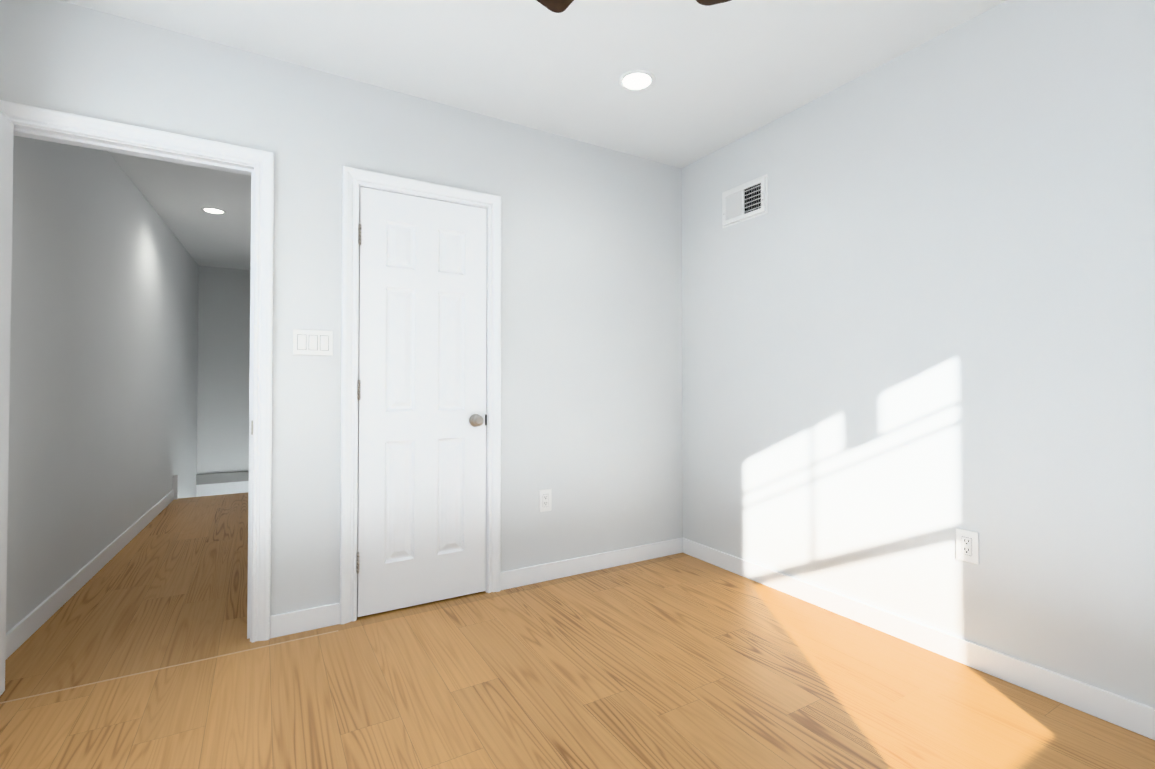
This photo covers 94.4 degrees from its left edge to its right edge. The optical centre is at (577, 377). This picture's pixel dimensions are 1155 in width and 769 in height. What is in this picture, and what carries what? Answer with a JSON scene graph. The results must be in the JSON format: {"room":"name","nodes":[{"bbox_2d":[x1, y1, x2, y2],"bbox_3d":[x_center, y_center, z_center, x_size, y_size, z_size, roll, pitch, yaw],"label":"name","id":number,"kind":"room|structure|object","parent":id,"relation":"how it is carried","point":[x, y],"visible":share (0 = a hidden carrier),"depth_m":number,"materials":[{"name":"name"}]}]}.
{"room":"empty bedroom","nodes":[
{"label":"empty bedroom","id":0,"kind":"room"},
{"bbox_2d":[6,135,198,632],"bbox_3d":[-3.498,0.890,4.276,0.363,4.540,5.350,1,-1,-31],"label":"wall","id":1,"kind":"structure","parent":0,"point":[103,365],"depth_m":2.99,"materials":[{"name":"paint"}]},
{"bbox_2d":[5,490,173,659],"bbox_3d":[-3.035,1.102,3.542,0.175,0.095,3.582,1,-1,-31],"label":"baseboard","id":2,"kind":"structure","parent":1,"relation":"attached to","point":[21,632],"depth_m":2.65,"materials":[{"name":"white paint"}]},
{"bbox_2d":[172,475,178,499],"bbox_3d":[-3.874,1.058,5.152,0.042,0.230,0.046,1,-1,-31],"label":"trim","id":3,"kind":"structure","parent":1,"relation":"attached to","point":[175,484],"depth_m":5.13,"materials":[{"name":"white paint"}]},
{"bbox_2d":[196,266,249,496],"bbox_3d":[-4.369,0.925,6.577,1.900,4.540,0.100,1,-1,-31],"label":"wall","id":4,"kind":"structure","parent":0,"point":[223,370],"depth_m":6.55,"materials":[{"name":"paint"}]},
{"bbox_2d":[196,471,248,484],"bbox_3d":[-4.227,1.225,6.578,0.950,0.120,0.035,1,-1,-31],"label":"trim","id":5,"kind":"structure","parent":4,"relation":"attached to","point":[224,477],"depth_m":6.50,"materials":[{"name":"grey"}]},
{"bbox_2d":[0,0,682,615],"bbox_3d":[-0.763,-0.132,2.753,3.550,2.540,0.120,1,-1,-31],"label":"wall","id":6,"kind":"structure","parent":0,"point":[592,336],"depth_m":2.84,"materials":[{"name":"paint"}]},
{"bbox_2d":[0,111,13,695],"bbox_3d":[-1.858,0.095,1.578,0.155,2.030,0.786,1,-1,-31],"label":"hall door","id":7,"kind":"structure","parent":6,"relation":"in","point":[6,159],"depth_m":1.88,"materials":[{"name":"white paint"}]},
{"bbox_2d":[0,100,500,641],"bbox_3d":[-1.310,0.074,2.426,2.002,2.118,0.165,1,-1,-31],"label":"door frame","id":8,"kind":"structure","parent":6,"relation":"attached to","point":[260,160],"depth_m":2.33,"materials":[{"name":"white paint"}]},
{"bbox_2d":[270,603,339,637],"bbox_3d":[-1.214,1.085,2.391,0.278,0.095,0.013,1,-1,-31],"label":"baseboard","id":9,"kind":"structure","parent":6,"relation":"attached to","point":[288,623],"depth_m":2.38,"materials":[{"name":"white paint"}]},
{"bbox_2d":[293,329,332,355],"bbox_3d":[-1.196,-0.157,2.420,0.163,0.114,0.013,1,-1,-31],"label":"switch plate","id":10,"kind":"object","parent":6,"relation":"attached to","point":[312,342],"visible":1,"depth_m":2.42,"materials":[{"name":"white plastic"}]},
{"bbox_2d":[356,186,486,616],"bbox_3d":[-0.753,0.112,2.670,0.643,2.030,0.095,1,-1,-31],"label":"closet door","id":11,"kind":"structure","parent":6,"relation":"in","point":[422,419],"depth_m":2.67,"materials":[{"name":"white paint"}]},
{"bbox_2d":[539,489,551,511],"bbox_3d":[-0.180,0.693,3.009,0.078,0.124,0.008,1,-1,-31],"label":"outlet","id":12,"kind":"object","parent":6,"relation":"attached to","point":[545,499],"visible":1,"depth_m":3.01,"materials":[{"name":"white plastic"}]},
{"bbox_2d":[501,538,681,589],"bbox_3d":[0.124,1.097,3.180,1.250,0.095,0.015,1,-1,-31],"label":"baseboard","id":13,"kind":"structure","parent":6,"relation":"attached to","point":[524,576],"depth_m":3.13,"materials":[{"name":"white paint"}]},
{"bbox_2d":[60,0,1006,269],"bbox_3d":[-1.276,-1.442,3.416,3.780,0.100,8.950,1,-1,-31],"label":"ceiling","id":14,"kind":"structure","parent":0,"point":[728,72],"depth_m":2.35,"materials":[{"name":"paint"}]},
{"bbox_2d":[201,207,225,214],"bbox_3d":[-3.007,-1.375,4.420,0.176,0.006,0.176,1,-1,-31],"label":"recessed light","id":15,"kind":"object","parent":14,"relation":"in","point":[211,210],"visible":1,"depth_m":4.41,"materials":[{"name":"white plastic"}]},
{"bbox_2d":[537,0,730,12],"bbox_3d":[0.140,-1.230,1.281,0.896,0.388,0.877,1,-1,-31],"label":"ceiling fan","id":16,"kind":"object","parent":14,"relation":"hanging from","point":[557,6],"visible":1,"depth_m":1.63,"materials":[{"name":"brown wood"}]},
{"bbox_2d":[618,70,655,91],"bbox_3d":[0.281,-1.403,2.534,0.176,0.006,0.176,1,-1,-31],"label":"recessed light","id":17,"kind":"object","parent":14,"relation":"in","point":[636,80],"visible":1,"depth_m":2.53,"materials":[{"name":"white plastic"}]},
{"bbox_2d":[0,492,1154,768],"bbox_3d":[-0.805,1.163,2.726,3.630,0.050,7.350,1,-1,-31],"label":"floor","id":18,"kind":"structure","parent":0,"point":[678,662],"depth_m":1.95,"materials":[{"name":"brown wood"}]},
{"bbox_2d":[0,630,337,703],"bbox_3d":[-1.584,1.128,2.086,1.196,0.001,0.010,1,-1,-31],"label":"strip","id":19,"kind":"object","parent":18,"relation":"on","point":[161,668],"visible":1,"depth_m":2.06,"materials":[{"name":"beige wood"}]},
{"bbox_2d":[682,0,1154,707],"bbox_3d":[1.660,-0.143,2.022,0.120,2.540,3.600,1,-1,-31],"label":"wall","id":20,"kind":"structure","parent":0,"point":[918,312],"depth_m":2.14,"materials":[{"name":"paint"}]},
{"bbox_2d":[722,174,767,227],"bbox_3d":[0.956,-1.012,3.090,0.019,0.218,0.336,1,-1,-31],"label":"air vent","id":21,"kind":"object","parent":20,"relation":"in","point":[745,201],"visible":1,"depth_m":3.08,"materials":[{"name":"white metal"}]},
{"bbox_2d":[682,537,1154,739],"bbox_3d":[1.571,1.080,2.021,0.015,0.095,3.480,1,-1,-31],"label":"baseboard","id":22,"kind":"structure","parent":20,"relation":"attached to","point":[1126,713],"depth_m":2.11,"materials":[{"name":"white paint"}]},
{"bbox_2d":[956,528,978,564],"bbox_3d":[1.531,0.663,2.102,0.008,0.124,0.078,1,-1,-31],"label":"outlet","id":23,"kind":"object","parent":20,"relation":"attached to","point":[967,545],"visible":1,"depth_m":2.10,"materials":[{"name":"white plastic"}]}
]}

